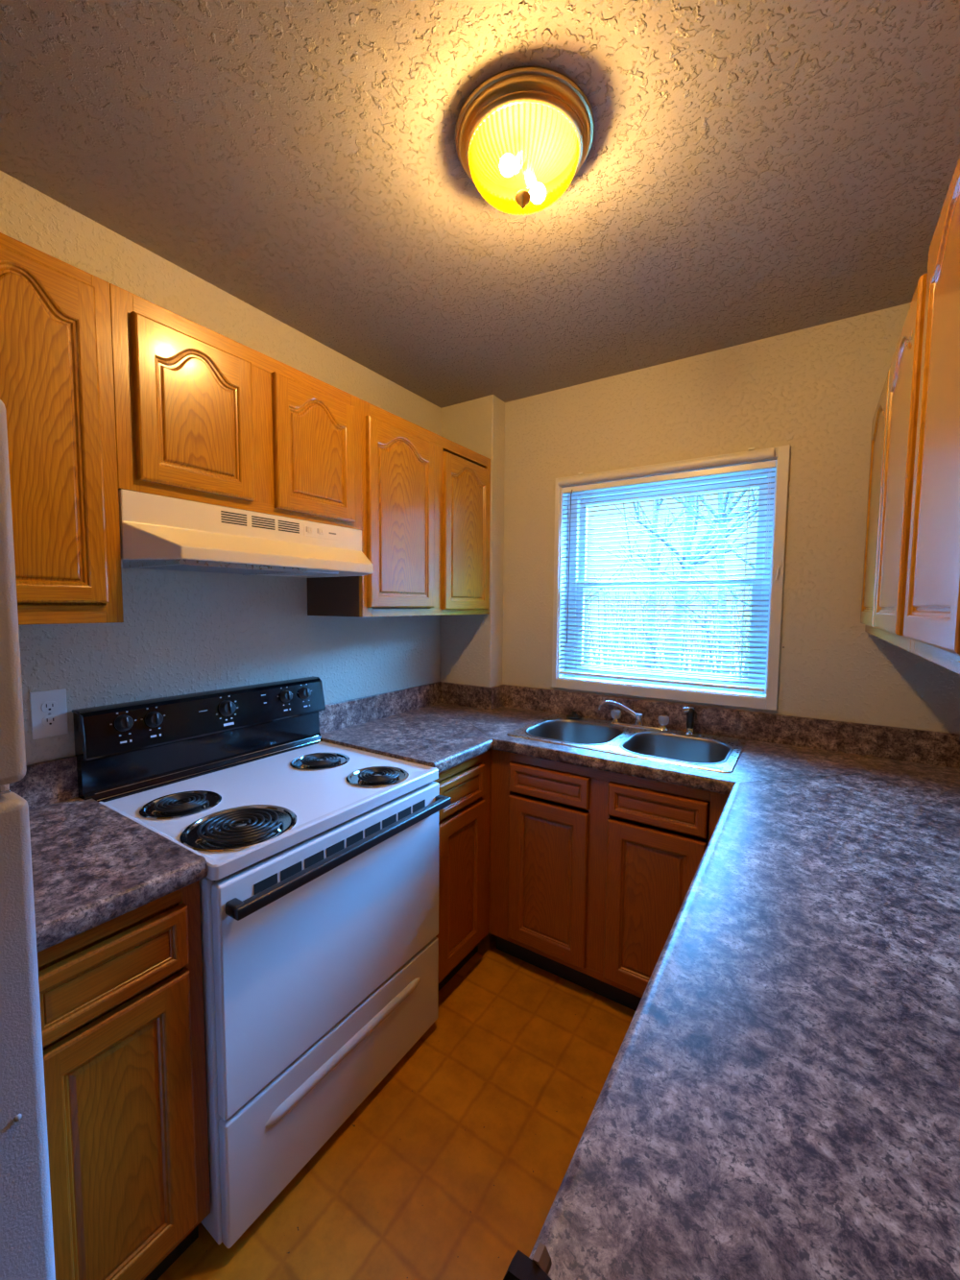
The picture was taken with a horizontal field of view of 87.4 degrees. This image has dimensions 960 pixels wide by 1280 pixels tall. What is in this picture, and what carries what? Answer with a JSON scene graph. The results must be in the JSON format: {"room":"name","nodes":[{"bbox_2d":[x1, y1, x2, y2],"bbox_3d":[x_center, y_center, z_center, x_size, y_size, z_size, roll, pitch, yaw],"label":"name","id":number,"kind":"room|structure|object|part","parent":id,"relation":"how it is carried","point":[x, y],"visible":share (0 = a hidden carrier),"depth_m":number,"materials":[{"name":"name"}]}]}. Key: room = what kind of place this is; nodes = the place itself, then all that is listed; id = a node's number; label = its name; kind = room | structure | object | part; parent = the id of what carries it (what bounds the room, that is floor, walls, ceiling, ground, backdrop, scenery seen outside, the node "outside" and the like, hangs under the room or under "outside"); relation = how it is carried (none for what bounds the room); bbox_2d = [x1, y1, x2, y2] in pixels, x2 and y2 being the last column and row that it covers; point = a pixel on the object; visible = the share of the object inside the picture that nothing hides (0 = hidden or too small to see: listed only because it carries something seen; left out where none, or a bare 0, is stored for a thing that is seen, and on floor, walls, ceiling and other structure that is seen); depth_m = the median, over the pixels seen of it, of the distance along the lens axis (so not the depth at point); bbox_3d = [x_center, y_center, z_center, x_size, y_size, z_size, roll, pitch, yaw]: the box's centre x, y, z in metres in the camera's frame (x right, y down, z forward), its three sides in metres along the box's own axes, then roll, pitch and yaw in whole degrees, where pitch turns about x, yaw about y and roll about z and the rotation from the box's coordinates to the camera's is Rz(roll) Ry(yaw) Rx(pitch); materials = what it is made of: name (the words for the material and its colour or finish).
{"room":"kitchen","nodes":[
{"label":"kitchen","id":0,"kind":"room"},
{"bbox_2d":[0,170,441,765],"bbox_3d":[-1.301,0.124,1.138,0.100,2.465,4.350,3,5,33],"label":"wall","id":1,"kind":"structure","parent":0,"point":[181,632],"depth_m":1.62,"materials":[{"name":"paint"}]},
{"bbox_2d":[9,755,78,809],"bbox_3d":[-1.172,0.377,1.245,0.018,0.114,0.310,3,5,33],"label":"backsplash","id":2,"kind":"structure","parent":1,"relation":"attached to","point":[54,781],"depth_m":1.31,"materials":[{"name":"laminate"}]},
{"bbox_2d":[29,688,68,739],"bbox_3d":[-1.125,0.193,1.313,0.008,0.122,0.074,3,5,33],"label":"wall outlet","id":3,"kind":"object","parent":1,"relation":"attached to","point":[48,708],"visible":1,"depth_m":1.31,"materials":[{"name":"white plastic"}]},
{"bbox_2d":[41,700,57,712],"bbox_3d":[-1.123,0.174,1.310,0.002,0.027,0.034,3,5,33],"label":"receptacle","id":4,"kind":"object","parent":3,"relation":"attached to","point":[46,706],"depth_m":1.31,"materials":[{"name":"white plastic"}]},
{"bbox_2d":[42,715,58,726],"bbox_3d":[-1.123,0.212,1.313,0.002,0.027,0.034,3,5,33],"label":"receptacle","id":5,"kind":"object","parent":3,"relation":"attached to","point":[47,720],"depth_m":1.31,"materials":[{"name":"white plastic"}]},
{"bbox_2d":[0,232,123,625],"bbox_3d":[-1.037,-0.418,1.102,0.328,0.760,0.307,3,5,33],"label":"upper cabinet","id":6,"kind":"object","parent":1,"relation":"attached to","point":[57,389],"visible":0.98,"depth_m":1.05,"materials":[{"name":"brown wood"}]},
{"bbox_3d":[-0.911,-0.422,1.006,0.006,0.604,0.172,3,5,33],"label":"door panel","id":7,"kind":"part","parent":6,"relation":"part of","materials":[{"name":"brown wood"}]},
{"bbox_3d":[-0.922,-0.769,1.001,0.019,0.045,0.243,3,5,33],"label":"frame rail","id":8,"kind":"part","parent":6,"relation":"part of","materials":[{"name":"brown wood"}]},
{"bbox_3d":[-0.928,-0.053,1.051,0.019,0.040,0.243,3,5,33],"label":"frame rail","id":9,"kind":"part","parent":6,"relation":"part of","materials":[{"name":"brown wood"}]},
{"bbox_2d":[109,283,362,530],"bbox_3d":[-0.744,-0.602,1.533,0.328,0.451,0.752,3,5,33],"label":"upper cabinet","id":10,"kind":"object","parent":1,"relation":"attached to","point":[203,415],"visible":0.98,"depth_m":1.34,"materials":[{"name":"brown wood"}]},
{"bbox_3d":[-0.720,-0.575,1.290,0.019,0.378,0.292,3,5,33],"label":"door","id":11,"kind":"part","parent":10,"relation":"part of","materials":[{"name":"brown wood"}]},
{"bbox_3d":[-0.718,-0.580,1.288,0.006,0.287,0.190,3,5,33],"label":"door panel","id":12,"kind":"part","parent":10,"relation":"part of","materials":[{"name":"brown wood"}]},
{"bbox_3d":[-0.630,-0.798,1.445,0.019,0.045,0.662,3,5,33],"label":"frame rail","id":13,"kind":"part","parent":10,"relation":"part of","materials":[{"name":"brown wood"}]},
{"bbox_3d":[-0.633,-0.385,1.474,0.019,0.030,0.662,3,5,33],"label":"frame rail","id":14,"kind":"part","parent":10,"relation":"part of","materials":[{"name":"brown wood"}]},
{"bbox_3d":[-0.517,-0.593,1.600,0.019,0.388,0.304,3,5,33],"label":"door","id":15,"kind":"part","parent":10,"relation":"part of","materials":[{"name":"brown wood"}]},
{"bbox_3d":[-0.514,-0.598,1.598,0.006,0.297,0.202,3,5,33],"label":"door panel","id":16,"kind":"part","parent":10,"relation":"part of","materials":[{"name":"brown wood"}]},
{"bbox_2d":[118,488,372,578],"bbox_3d":[-0.695,-0.289,1.523,0.447,0.169,0.748,3,5,33],"label":"range hood","id":17,"kind":"object","parent":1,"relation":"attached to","point":[157,532],"visible":0.95,"depth_m":1.33,"materials":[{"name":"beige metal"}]},
{"bbox_3d":[-0.743,-0.212,1.429,0.302,0.028,0.360,3,5,33],"label":"filter frame","id":18,"kind":"part","parent":17,"relation":"part of","materials":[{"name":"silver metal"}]},
{"bbox_2d":[220,510,299,533],"bbox_3d":[-0.631,-0.340,1.460,0.002,0.031,0.248,3,5,33],"label":"vent grille","id":19,"kind":"object","parent":17,"relation":"attached to","point":[242,520],"depth_m":1.45,"materials":[{"name":"white metal"}]},
{"bbox_3d":[-0.515,-0.351,1.635,0.001,0.040,0.140,3,5,33],"label":"control panel","id":20,"kind":"part","parent":17,"relation":"part of","materials":[{"name":"beige metal"}]},
{"bbox_2d":[318,681,441,733],"bbox_3d":[-0.439,0.304,2.359,0.018,0.114,0.846,3,5,33],"label":"backsplash","id":21,"kind":"structure","parent":1,"relation":"attached to","point":[342,714],"depth_m":2.29,"materials":[{"name":"laminate"}]},
{"bbox_2d":[306,399,490,617],"bbox_3d":[-0.305,-0.491,2.214,0.328,0.760,0.853,3,5,33],"label":"upper cabinet","id":22,"kind":"object","parent":1,"relation":"attached to","point":[426,495],"visible":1,"depth_m":2.00,"materials":[{"name":"brown wood"}]},
{"bbox_3d":[-0.297,-0.463,1.945,0.019,0.674,0.370,3,5,33],"label":"door","id":23,"kind":"part","parent":22,"relation":"part of","materials":[{"name":"brown wood"}]},
{"bbox_3d":[-0.295,-0.469,1.944,0.006,0.583,0.268,3,5,33],"label":"door panel","id":24,"kind":"part","parent":22,"relation":"part of","materials":[{"name":"brown wood"}]},
{"bbox_3d":[-0.190,-0.122,2.172,0.019,0.030,0.778,3,5,33],"label":"frame rail","id":25,"kind":"part","parent":22,"relation":"part of","materials":[{"name":"brown wood"}]},
{"bbox_3d":[-0.185,-0.842,2.121,0.019,0.045,0.778,3,5,33],"label":"frame rail","id":26,"kind":"part","parent":22,"relation":"part of","materials":[{"name":"brown wood"}]},
{"bbox_3d":[-0.057,-0.477,2.312,0.019,0.674,0.360,3,5,33],"label":"door","id":27,"kind":"part","parent":22,"relation":"part of","materials":[{"name":"brown wood"}]},
{"bbox_3d":[-0.054,-0.483,2.310,0.006,0.583,0.258,3,5,33],"label":"door panel","id":28,"kind":"part","parent":22,"relation":"part of","materials":[{"name":"brown wood"}]},
{"bbox_2d":[157,925,635,1279],"bbox_3d":[-0.408,1.446,0.577,2.325,0.080,4.450,3,5,33],"label":"floor","id":29,"kind":"structure","parent":0,"point":[456,1163],"depth_m":1.33,"materials":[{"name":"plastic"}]},
{"bbox_2d":[0,399,55,1279],"bbox_3d":[-1.107,0.541,0.564,0.830,1.677,0.760,3,5,33],"label":"refrigerator","id":30,"kind":"object","parent":29,"relation":"on","point":[26,1222],"visible":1,"depth_m":0.65,"materials":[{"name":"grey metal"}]},
{"bbox_3d":[-0.817,-0.039,0.336,0.068,0.484,0.758,3,5,33],"label":"freezer door","id":31,"kind":"part","parent":30,"relation":"part of","materials":[{"name":"white metal"}]},
{"bbox_3d":[-0.823,0.775,0.394,0.068,1.108,0.758,3,5,33],"label":"fresh food door","id":32,"kind":"part","parent":30,"relation":"part of","materials":[{"name":"white metal"}]},
{"bbox_2d":[37,880,210,1279],"bbox_3d":[-0.923,0.925,1.117,0.622,0.876,0.311,3,5,33],"label":"base cabinet","id":33,"kind":"object","parent":29,"relation":"on","point":[121,999],"visible":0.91,"depth_m":0.95,"materials":[{"name":"brown wood"}]},
{"bbox_3d":[-0.672,0.611,0.919,0.005,0.055,0.196,3,5,33],"label":"drawer panel","id":34,"kind":"part","parent":33,"relation":"part of","materials":[{"name":"brown wood"}]},
{"bbox_2d":[9,755,207,952],"bbox_3d":[-0.914,0.411,1.077,0.637,0.154,0.310,3,5,33],"label":"countertop","id":35,"kind":"structure","parent":33,"relation":"on","point":[93,864],"depth_m":1.03,"materials":[{"name":"laminate"}]},
{"bbox_3d":[-0.690,0.521,0.924,0.019,0.040,0.264,3,5,33],"label":"frame rail","id":36,"kind":"part","parent":33,"relation":"part of","materials":[{"name":"brown wood"}]},
{"bbox_3d":[-0.674,0.610,0.920,0.019,0.125,0.266,3,5,33],"label":"drawer","id":37,"kind":"part","parent":33,"relation":"part of","materials":[{"name":"brown wood"}]},
{"bbox_3d":[-0.676,0.968,0.945,0.003,0.440,0.144,3,5,33],"label":"door panel","id":38,"kind":"part","parent":33,"relation":"part of","materials":[{"name":"brown wood"}]},
{"bbox_3d":[-0.696,1.260,0.976,0.019,0.030,0.264,3,5,33],"label":"frame rail","id":39,"kind":"part","parent":33,"relation":"part of","materials":[{"name":"brown wood"}]},
{"bbox_2d":[72,676,451,1248],"bbox_3d":[-0.593,0.758,1.522,0.696,1.157,0.784,3,5,33],"label":"stove","id":40,"kind":"object","parent":29,"relation":"on","point":[319,893],"visible":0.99,"depth_m":1.34,"materials":[{"name":"white metal"}]},
{"bbox_3d":[-0.979,0.229,1.389,0.027,0.046,0.046,-11,-3,33],"label":"control knob","id":41,"kind":"part","parent":40,"relation":"part of","materials":[{"name":"black plastic"}]},
{"bbox_3d":[-0.937,0.229,1.452,0.027,0.046,0.046,-11,-3,33],"label":"control knob","id":42,"kind":"part","parent":40,"relation":"part of","materials":[{"name":"black plastic"}]},
{"bbox_3d":[-0.817,0.221,1.633,0.027,0.052,0.052,-11,-3,33],"label":"control knob","id":43,"kind":"part","parent":40,"relation":"part of","materials":[{"name":"black plastic"}]},
{"bbox_2d":[98,741,438,880],"bbox_3d":[-0.598,0.445,1.514,0.622,0.032,0.754,3,5,33],"label":"cooktop","id":44,"kind":"object","parent":40,"relation":"in","point":[238,813],"depth_m":1.40,"materials":[{"name":"white metal"}]},
{"bbox_3d":[-0.696,0.202,1.818,0.027,0.046,0.046,-11,-3,33],"label":"control knob","id":45,"kind":"part","parent":40,"relation":"part of","materials":[{"name":"black plastic"}]},
{"bbox_3d":[-0.652,0.198,1.885,0.027,0.046,0.046,-11,-3,33],"label":"control knob","id":46,"kind":"part","parent":40,"relation":"part of","materials":[{"name":"black plastic"}]},
{"bbox_3d":[-0.350,0.749,1.372,0.031,0.523,0.744,3,5,33],"label":"oven door","id":47,"kind":"part","parent":40,"relation":"part of","materials":[{"name":"white metal"}]},
{"bbox_3d":[-0.355,1.166,1.402,0.029,0.292,0.744,3,5,33],"label":"storage drawer","id":48,"kind":"part","parent":40,"relation":"part of","materials":[{"name":"white metal"}]},
{"bbox_3d":[-0.313,0.541,1.339,0.048,0.028,0.730,3,5,33],"label":"door handle","id":49,"kind":"part","parent":40,"relation":"part of","materials":[{"name":"black plastic"}]},
{"bbox_3d":[-0.340,1.106,1.384,0.010,0.038,0.549,3,5,33],"label":"drawer pull","id":50,"kind":"part","parent":40,"relation":"part of","materials":[{"name":"white metal"}]},
{"bbox_2d":[433,749,490,990],"bbox_3d":[-0.313,0.864,2.040,0.627,0.876,0.390,3,5,33],"label":"base cabinet","id":51,"kind":"object","parent":29,"relation":"on","point":[464,825],"visible":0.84,"depth_m":1.86,"materials":[{"name":"brown wood"}]},
{"bbox_2d":[318,681,493,772],"bbox_3d":[-0.181,0.338,2.191,0.637,0.154,0.846,3,5,33],"label":"countertop","id":52,"kind":"structure","parent":51,"relation":"on","point":[411,724],"depth_m":2.10,"materials":[{"name":"stone"}]},
{"bbox_3d":[-0.080,0.461,1.842,0.019,0.040,0.290,3,5,33],"label":"frame rail","id":53,"kind":"part","parent":51,"relation":"part of","materials":[{"name":"brown wood"}]},
{"bbox_3d":[-0.085,1.200,1.894,0.019,0.030,0.290,3,5,33],"label":"frame rail","id":54,"kind":"part","parent":51,"relation":"part of","materials":[{"name":"brown wood"}]},
{"bbox_3d":[-0.069,0.909,1.861,0.019,0.560,0.293,3,5,33],"label":"door","id":55,"kind":"part","parent":51,"relation":"part of","materials":[{"name":"brown wood"}]},
{"bbox_3d":[-0.064,0.550,1.834,0.005,0.055,0.223,3,5,33],"label":"drawer panel","id":56,"kind":"part","parent":51,"relation":"part of","materials":[{"name":"brown wood"}]},
{"bbox_3d":[-0.068,0.909,1.860,0.003,0.434,0.167,3,5,33],"label":"door panel","id":57,"kind":"part","parent":51,"relation":"part of","materials":[{"name":"brown wood"}]},
{"bbox_3d":[-0.066,0.550,1.835,0.019,0.125,0.293,3,5,33],"label":"drawer","id":58,"kind":"part","parent":51,"relation":"part of","materials":[{"name":"brown wood"}]},
{"bbox_2d":[489,748,728,1011],"bbox_3d":[0.564,0.873,2.017,0.902,0.876,0.569,3,5,33],"label":"base cabinet","id":59,"kind":"object","parent":29,"relation":"on","point":[591,878],"visible":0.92,"depth_m":1.80,"materials":[{"name":"brown wood"}]},
{"bbox_3d":[0.248,0.900,1.895,0.196,0.452,0.003,3,5,33],"label":"door panel","id":60,"kind":"part","parent":59,"relation":"part of","materials":[{"name":"brown wood"}]},
{"bbox_3d":[0.251,0.540,1.869,0.252,0.042,0.005,3,5,33],"label":"drawer panel","id":61,"kind":"part","parent":59,"relation":"part of","materials":[{"name":"brown wood"}]},
{"bbox_3d":[0.249,0.900,1.896,0.322,0.578,0.019,3,5,33],"label":"door","id":62,"kind":"part","parent":59,"relation":"part of","materials":[{"name":"brown wood"}]},
{"bbox_3d":[0.252,0.540,1.870,0.322,0.112,0.019,3,5,33],"label":"drawer","id":63,"kind":"part","parent":59,"relation":"part of","materials":[{"name":"brown wood"}]},
{"bbox_3d":[0.419,1.209,1.827,0.717,0.030,0.019,3,5,33],"label":"frame rail","id":64,"kind":"part","parent":59,"relation":"part of","materials":[{"name":"brown wood"}]},
{"bbox_3d":[0.424,0.470,1.775,0.717,0.040,0.019,3,5,33],"label":"frame rail","id":65,"kind":"part","parent":59,"relation":"part of","materials":[{"name":"brown wood"}]},
{"bbox_3d":[0.574,0.918,1.681,0.190,0.452,0.003,3,5,33],"label":"door panel","id":66,"kind":"part","parent":59,"relation":"part of","materials":[{"name":"brown wood"}]},
{"bbox_3d":[0.575,0.917,1.683,0.316,0.578,0.019,3,5,33],"label":"door","id":67,"kind":"part","parent":59,"relation":"part of","materials":[{"name":"brown wood"}]},
{"bbox_3d":[0.577,0.558,1.655,0.246,0.042,0.005,3,5,33],"label":"drawer panel","id":68,"kind":"part","parent":59,"relation":"part of","materials":[{"name":"brown wood"}]},
{"bbox_3d":[0.578,0.557,1.657,0.316,0.112,0.019,3,5,33],"label":"drawer","id":69,"kind":"part","parent":59,"relation":"part of","materials":[{"name":"brown wood"}]},
{"bbox_2d":[441,681,959,795],"bbox_3d":[0.572,0.358,1.985,2.124,0.154,0.604,3,5,33],"label":"countertop","id":70,"kind":"structure","parent":59,"relation":"on","point":[777,746],"depth_m":1.86,"materials":[{"name":"laminate"}]},
{"bbox_2d":[507,714,747,805],"bbox_3d":[0.576,0.476,2.015,0.830,0.180,0.471,3,5,33],"label":"sink","id":71,"kind":"object","parent":70,"relation":"in","point":[709,752],"visible":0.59,"depth_m":2.04,"materials":[{"name":"silver metal"}]},
{"bbox_2d":[566,711,581,719],"bbox_3d":[0.437,0.348,2.334,0.072,0.033,0.072,3,5,33],"label":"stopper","id":72,"kind":"object","parent":71,"relation":"on","point":[573,715],"visible":1,"depth_m":2.32,"materials":[{"name":"black rubber"}]},
{"bbox_2d":[524,719,625,777],"bbox_3d":[0.396,0.468,2.107,0.368,0.180,0.371,3,5,33],"label":"basin","id":73,"kind":"object","parent":71,"relation":"in","point":[574,732],"depth_m":2.24,"materials":[{"name":"silver metal"}]},
{"bbox_2d":[598,700,669,731],"bbox_3d":[0.667,0.322,2.184,0.297,0.109,0.077,2,5,26],"label":"faucet","id":74,"kind":"object","parent":71,"relation":"on","point":[664,719],"visible":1,"depth_m":2.17,"materials":[{"name":"silver metal"}]},
{"bbox_3d":[0.603,0.328,2.230,0.042,0.038,0.044,3,5,33],"label":"knob","id":75,"kind":"part","parent":74,"relation":"part of","materials":[{"name":"clear plastic"}]},
{"bbox_3d":[0.607,0.304,2.196,0.181,0.075,0.019,2,4,16],"label":"spout","id":76,"kind":"part","parent":74,"relation":"part of","materials":[{"name":"silver metal"}]},
{"bbox_3d":[0.689,0.341,2.175,0.038,0.052,0.038,3,5,33],"label":"spout","id":77,"kind":"part","parent":74,"relation":"part of","materials":[{"name":"silver metal"}]},
{"bbox_3d":[0.688,0.371,2.177,0.250,0.012,0.052,3,5,33],"label":"plate","id":78,"kind":"part","parent":74,"relation":"part of","materials":[{"name":"silver metal"}]},
{"bbox_3d":[0.774,0.337,2.118,0.042,0.038,0.044,3,5,33],"label":"knob","id":79,"kind":"part","parent":74,"relation":"part of","materials":[{"name":"clear plastic"}]},
{"bbox_2d":[619,731,732,805],"bbox_3d":[0.732,0.486,1.887,0.368,0.180,0.371,3,5,33],"label":"basin","id":80,"kind":"object","parent":71,"relation":"in","point":[698,751],"depth_m":2.01,"materials":[{"name":"silver metal"}]},
{"bbox_2d":[682,706,697,735],"bbox_3d":[0.856,0.331,2.059,0.054,0.112,0.042,0,4,-8],"label":"sprayer","id":81,"kind":"object","parent":71,"relation":"on","point":[690,712],"visible":1,"depth_m":2.05,"materials":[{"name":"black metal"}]},
{"bbox_3d":[0.676,0.958,0.829,0.626,0.876,1.330,3,5,33],"label":"base cabinet","id":82,"kind":"object","parent":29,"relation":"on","visible":0},
{"bbox_2d":[503,767,959,1279],"bbox_3d":[0.821,0.430,1.024,0.648,0.158,1.939,3,5,33],"label":"countertop","id":83,"kind":"structure","parent":82,"relation":"on","point":[779,1098],"depth_m":0.57,"materials":[{"name":"stone"}]},
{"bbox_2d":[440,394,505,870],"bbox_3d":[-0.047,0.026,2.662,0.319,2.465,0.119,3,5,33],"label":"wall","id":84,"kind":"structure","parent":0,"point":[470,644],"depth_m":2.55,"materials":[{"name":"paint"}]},
{"bbox_2d":[0,0,959,408],"bbox_3d":[-0.388,-1.092,0.397,2.325,0.080,4.450,3,5,33],"label":"ceiling","id":85,"kind":"structure","parent":0,"point":[752,170],"depth_m":1.16,"materials":[{"name":"white paint"}]},
{"bbox_2d":[455,66,594,215],"bbox_3d":[0.095,-1.025,1.106,0.302,0.144,0.302,3,5,33],"label":"ceiling light","id":86,"kind":"object","parent":85,"relation":"attached to","point":[522,135],"visible":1,"depth_m":1.03,"materials":[{"name":"yellow glass"}]},
{"bbox_3d":[0.095,-1.022,1.106,0.241,0.082,0.241,3,5,33],"label":"lamp shade","id":87,"kind":"part","parent":86,"relation":"part of","materials":[{"name":"yellow glass"}]},
{"bbox_2d":[502,302,959,733],"bbox_3d":[0.782,0.059,2.280,2.125,2.465,0.150,3,5,33],"label":"wall","id":88,"kind":"structure","parent":0,"point":[816,391],"depth_m":1.90,"materials":[{"name":"paint"}]},
{"bbox_2d":[557,447,774,486],"bbox_3d":[0.742,-0.728,2.140,0.884,0.039,0.017,3,5,33],"label":"trim","id":89,"kind":"structure","parent":88,"relation":"attached to","point":[762,454],"depth_m":2.10,"materials":[{"name":"white paint"}]},
{"bbox_2d":[564,468,776,694],"bbox_3d":[0.818,-0.259,2.279,0.885,0.916,0.070,3,5,33],"label":"window","id":90,"kind":"structure","parent":88,"relation":"in","point":[754,476],"depth_m":2.20,"materials":[{"name":"white plastic"}]},
{"bbox_2d":[558,459,776,692],"bbox_3d":[0.760,-0.260,2.191,0.881,0.894,0.041,3,5,33],"label":"window blind","id":91,"kind":"object","parent":90,"relation":"attached to","point":[767,465],"visible":1,"depth_m":2.16,"materials":[{"name":"white plastic"}]},
{"bbox_3d":[0.476,-0.273,2.384,0.001,0.862,0.027,3,5,33],"label":"ladder cord","id":92,"kind":"part","parent":91,"relation":"part of","materials":[{"name":"white fabric"}]},
{"bbox_3d":[0.764,-0.257,2.196,0.001,0.862,0.027,3,5,33],"label":"ladder cord","id":93,"kind":"part","parent":91,"relation":"part of","materials":[{"name":"white fabric"}]},
{"bbox_3d":[0.760,0.178,2.227,0.879,0.014,0.024,3,5,33],"label":"rail","id":94,"kind":"part","parent":91,"relation":"part of","materials":[{"name":"white plastic"}]},
{"bbox_3d":[1.057,-0.241,2.004,0.001,0.862,0.027,3,5,33],"label":"ladder cord","id":95,"kind":"part","parent":91,"relation":"part of","materials":[{"name":"white fabric"}]},
{"bbox_3d":[1.109,-0.478,1.934,0.010,0.380,0.003,3,5,33],"label":"pull cord","id":96,"kind":"part","parent":91,"relation":"part of","materials":[{"name":"white plastic"}]},
{"bbox_3d":[0.814,-0.046,2.277,0.800,0.453,0.026,3,5,33],"label":"sash","id":97,"kind":"part","parent":90,"relation":"part of","materials":[{"name":"white plastic"}]},
{"bbox_3d":[0.833,-0.458,2.273,0.800,0.428,0.026,3,5,33],"label":"sash","id":98,"kind":"part","parent":90,"relation":"part of","materials":[{"name":"white plastic"}]},
{"bbox_2d":[552,444,790,710],"bbox_3d":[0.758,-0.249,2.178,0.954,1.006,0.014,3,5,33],"label":"trim","id":99,"kind":"structure","parent":88,"relation":"attached to","point":[783,453],"depth_m":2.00,"materials":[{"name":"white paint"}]},
{"bbox_2d":[775,565,779,579],"bbox_3d":[1.133,-0.255,1.913,0.012,0.054,0.015,3,5,33],"label":"cleat","id":100,"kind":"object","parent":88,"relation":"attached to","point":[778,570],"visible":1,"depth_m":1.91,"materials":[{"name":"white plastic"}]},
{"bbox_3d":[0.559,0.225,-0.080,0.100,2.465,4.350,3,5,33],"label":"wall","id":101,"kind":"structure","parent":0,"visible":0},
{"bbox_2d":[860,273,927,652],"bbox_3d":[1.229,-0.375,1.283,0.322,0.760,0.970,3,5,33],"label":"upper cabinet","id":102,"kind":"object","parent":101,"relation":"attached to","point":[895,420],"visible":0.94,"depth_m":1.18,"materials":[{"name":"brown wood"}]},
{"bbox_3d":[1.228,-0.401,1.561,0.006,0.609,0.333,3,5,33],"label":"door panel","id":103,"kind":"part","parent":102,"relation":"part of","materials":[{"name":"brown wood"}]},
{"bbox_3d":[1.230,-0.395,1.560,0.019,0.700,0.435,3,5,33],"label":"door","id":104,"kind":"part","parent":102,"relation":"part of","materials":[{"name":"brown wood"}]},
{"bbox_3d":[1.115,-0.017,1.381,0.019,0.030,0.880,3,5,33],"label":"frame rail","id":105,"kind":"part","parent":102,"relation":"part of","materials":[{"name":"brown wood"}]},
{"bbox_3d":[0.975,-0.376,1.177,0.006,0.609,0.333,3,5,33],"label":"door panel","id":106,"kind":"part","parent":102,"relation":"part of","materials":[{"name":"brown wood"}]},
{"bbox_2d":[903,156,959,674],"bbox_3d":[0.701,-0.323,0.481,0.322,0.760,0.950,3,5,33],"label":"upper cabinet","id":107,"kind":"object","parent":101,"relation":"attached to","point":[931,622],"visible":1,"depth_m":0.76,"materials":[{"name":"brown wood"}]},
{"bbox_3d":[0.691,-0.347,0.746,0.006,0.609,0.313,3,5,33],"label":"door panel","id":108,"kind":"part","parent":107,"relation":"part of","materials":[{"name":"brown wood"}]},
{"bbox_3d":[0.587,0.035,0.579,0.019,0.030,0.860,3,5,33],"label":"frame rail","id":109,"kind":"part","parent":107,"relation":"part of","materials":[{"name":"brown wood"}]},
{"label":"outside","id":110,"kind":"structure","parent":0,"visible":0},
{"bbox_2d":[583,649,747,675],"bbox_3d":[8.389,1.731,13.240,21.000,0.100,25.400,3,5,33],"label":"lawn","id":111,"kind":"structure","parent":110,"point":[714,657],"depth_m":23.80,"materials":[{"name":"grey plant"}]},
{"bbox_2d":[584,531,661,665],"bbox_3d":[0.760,-0.992,7.746,2.298,6.014,3.412,-2,5,-29],"label":"bare tree","id":112,"kind":"object","parent":111,"relation":"on","point":[640,531],"visible":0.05,"depth_m":7.10,"materials":[{"name":"grey plant"}]},
{"bbox_2d":[619,493,711,664],"bbox_3d":[5.215,-2.259,14.444,3.080,7.651,1.736,3,5,33],"label":"bare tree","id":113,"kind":"object","parent":111,"relation":"on","point":[657,501],"visible":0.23,"depth_m":14.27,"materials":[{"name":"grey plant"}]},
{"bbox_2d":[583,586,751,675],"bbox_3d":[2.653,0.493,8.903,10.877,2.905,2.669,3,5,33],"label":"brush","id":114,"kind":"object","parent":111,"relation":"on","point":[749,597],"visible":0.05,"depth_m":8.20,"materials":[{"name":"grey plant"}]},
{"bbox_2d":[593,490,755,640],"bbox_3d":[2.450,-0.858,4.483,3.434,6.215,1.921,3,5,33],"label":"bare tree","id":115,"kind":"object","parent":111,"relation":"on","point":[687,503],"visible":0.06,"depth_m":4.51,"materials":[{"name":"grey plant"}]},
{"bbox_2d":[594,488,759,670],"bbox_3d":[2.901,-1.248,6.138,3.502,6.784,2.357,1,4,6],"label":"bare tree","id":116,"kind":"object","parent":111,"relation":"on","point":[752,493],"visible":0.24,"depth_m":6.16,"materials":[{"name":"grey plant"}]},
{"bbox_2d":[611,489,758,676],"bbox_3d":[2.375,-0.720,5.301,2.137,5.823,3.760,-3,5,-36],"label":"bare tree","id":117,"kind":"object","parent":111,"relation":"on","point":[742,493],"visible":0.19,"depth_m":5.27,"materials":[{"name":"grey plant"}]}
]}

